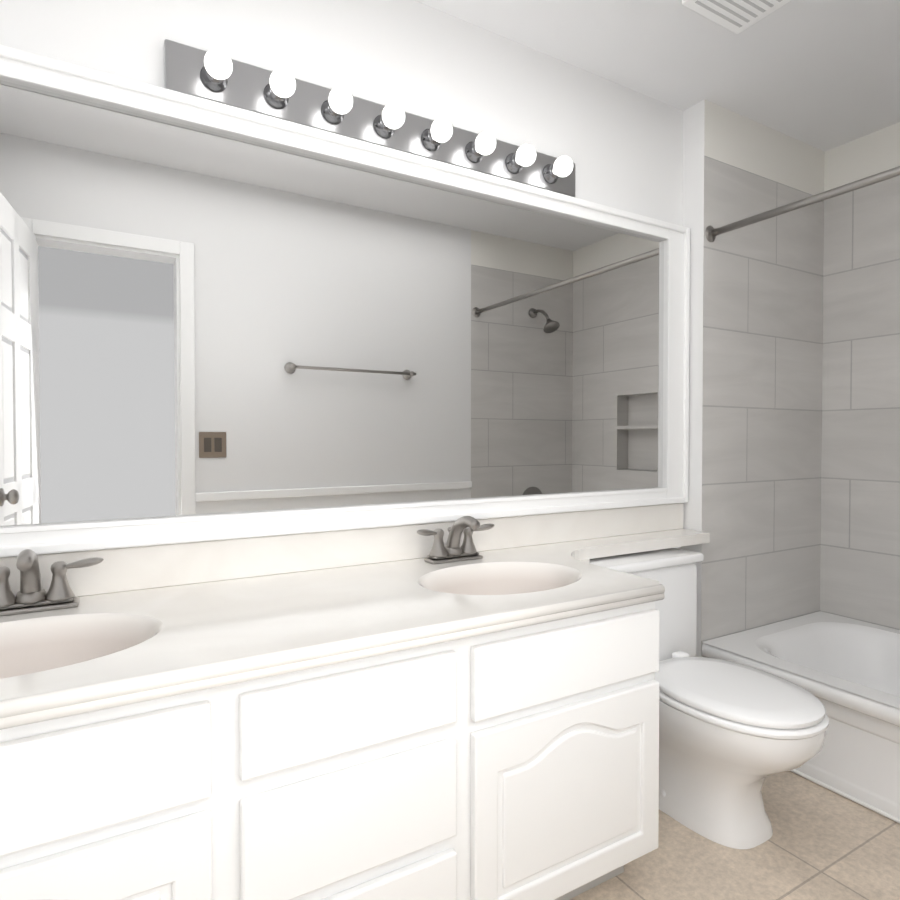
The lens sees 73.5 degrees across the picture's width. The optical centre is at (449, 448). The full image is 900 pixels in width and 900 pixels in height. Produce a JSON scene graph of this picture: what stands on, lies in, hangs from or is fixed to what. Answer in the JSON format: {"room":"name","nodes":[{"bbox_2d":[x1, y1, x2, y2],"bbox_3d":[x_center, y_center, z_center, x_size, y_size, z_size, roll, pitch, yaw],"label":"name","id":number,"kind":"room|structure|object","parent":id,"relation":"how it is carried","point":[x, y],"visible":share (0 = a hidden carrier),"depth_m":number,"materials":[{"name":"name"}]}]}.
{"room":"bathroom","nodes":[
{"label":"bathroom","id":0,"kind":"room"},
{"bbox_2d":[0,0,682,548],"bbox_3d":[-0.155,-0.075,1.727,2.297,2.340,0.120,-1,1,-30],"label":"wall","id":1,"kind":"structure","parent":0,"point":[620,146],"depth_m":1.68,"materials":[{"name":"white paint"}]},
{"bbox_2d":[0,45,689,557],"bbox_3d":[-0.116,-0.295,1.653,2.286,1.008,0.039,-1,1,-30],"label":"framed mirror","id":2,"kind":"object","parent":1,"relation":"attached to","point":[218,321],"visible":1,"depth_m":1.50,"materials":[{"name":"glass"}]},
{"bbox_2d":[164,39,575,196],"bbox_3d":[-0.097,-0.857,1.608,1.200,0.111,0.121,-1,1,-30],"label":"sconce","id":3,"kind":"object","parent":1,"relation":"attached to","point":[218,75],"visible":1,"depth_m":1.53,"materials":[{"name":"silver metal"}]},
{"bbox_2d":[415,0,899,151],"bbox_3d":[0.793,-1.281,0.860,3.319,0.100,2.740,-1,1,-30],"label":"ceiling","id":4,"kind":"structure","parent":0,"point":[823,75],"depth_m":1.90,"materials":[{"name":"white paint"}]},
{"bbox_2d":[681,0,790,33],"bbox_3d":[0.811,-1.235,1.624,0.250,0.015,0.250,-1,1,-30],"label":"ceiling vent","id":5,"kind":"object","parent":4,"relation":"in","point":[736,16],"visible":0.98,"depth_m":1.69,"materials":[{"name":"white"}]},
{"bbox_2d":[569,771,899,899],"bbox_3d":[0.793,1.134,0.899,3.319,0.150,2.740,-1,1,-30],"label":"floor","id":6,"kind":"structure","parent":0,"point":[822,843],"depth_m":1.53,"materials":[{"name":"tile"}]},
{"bbox_2d":[0,503,709,899],"bbox_3d":[0.017,0.615,1.437,2.286,0.868,0.570,-1,1,-30],"label":"bathroom vanity","id":7,"kind":"object","parent":6,"relation":"on","point":[464,709],"visible":1,"depth_m":1.11,"materials":[{"name":"white wood"}]},
{"bbox_2d":[589,548,828,848],"bbox_3d":[0.723,0.698,1.770,0.464,0.691,0.704,-1,1,-30],"label":"toilet","id":8,"kind":"object","parent":6,"relation":"on","point":[733,736],"visible":0.67,"depth_m":1.62,"materials":[{"name":"white ceramic"}]},
{"bbox_2d":[702,611,899,823],"bbox_3d":[1.605,0.877,1.780,0.779,0.334,1.406,-1,1,-30],"label":"bathtub","id":9,"kind":"object","parent":6,"relation":"on","point":[845,671],"visible":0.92,"depth_m":1.90,"materials":[{"name":"white ceramic"}]},
{"bbox_2d":[681,99,824,657],"bbox_3d":[1.197,-0.086,2.464,0.782,2.340,0.210,-1,1,-30],"label":"wall","id":10,"kind":"structure","parent":0,"point":[752,506],"depth_m":2.32,"materials":[{"name":"tile"}]},
{"bbox_2d":[705,166,899,241],"bbox_3d":[1.301,-0.768,1.576,0.060,0.060,1.456,-1,1,-30],"label":"rail","id":11,"kind":"object","parent":10,"relation":"attached to","point":[711,233],"visible":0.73,"depth_m":1.88,"materials":[{"name":"silver metal"}]},
{"bbox_2d":[820,122,899,629],"bbox_3d":[1.972,-0.080,2.031,0.120,2.340,1.740,-1,1,-30],"label":"wall","id":12,"kind":"structure","parent":0,"point":[860,527],"depth_m":2.43,"materials":[{"name":"tile"}]}
]}

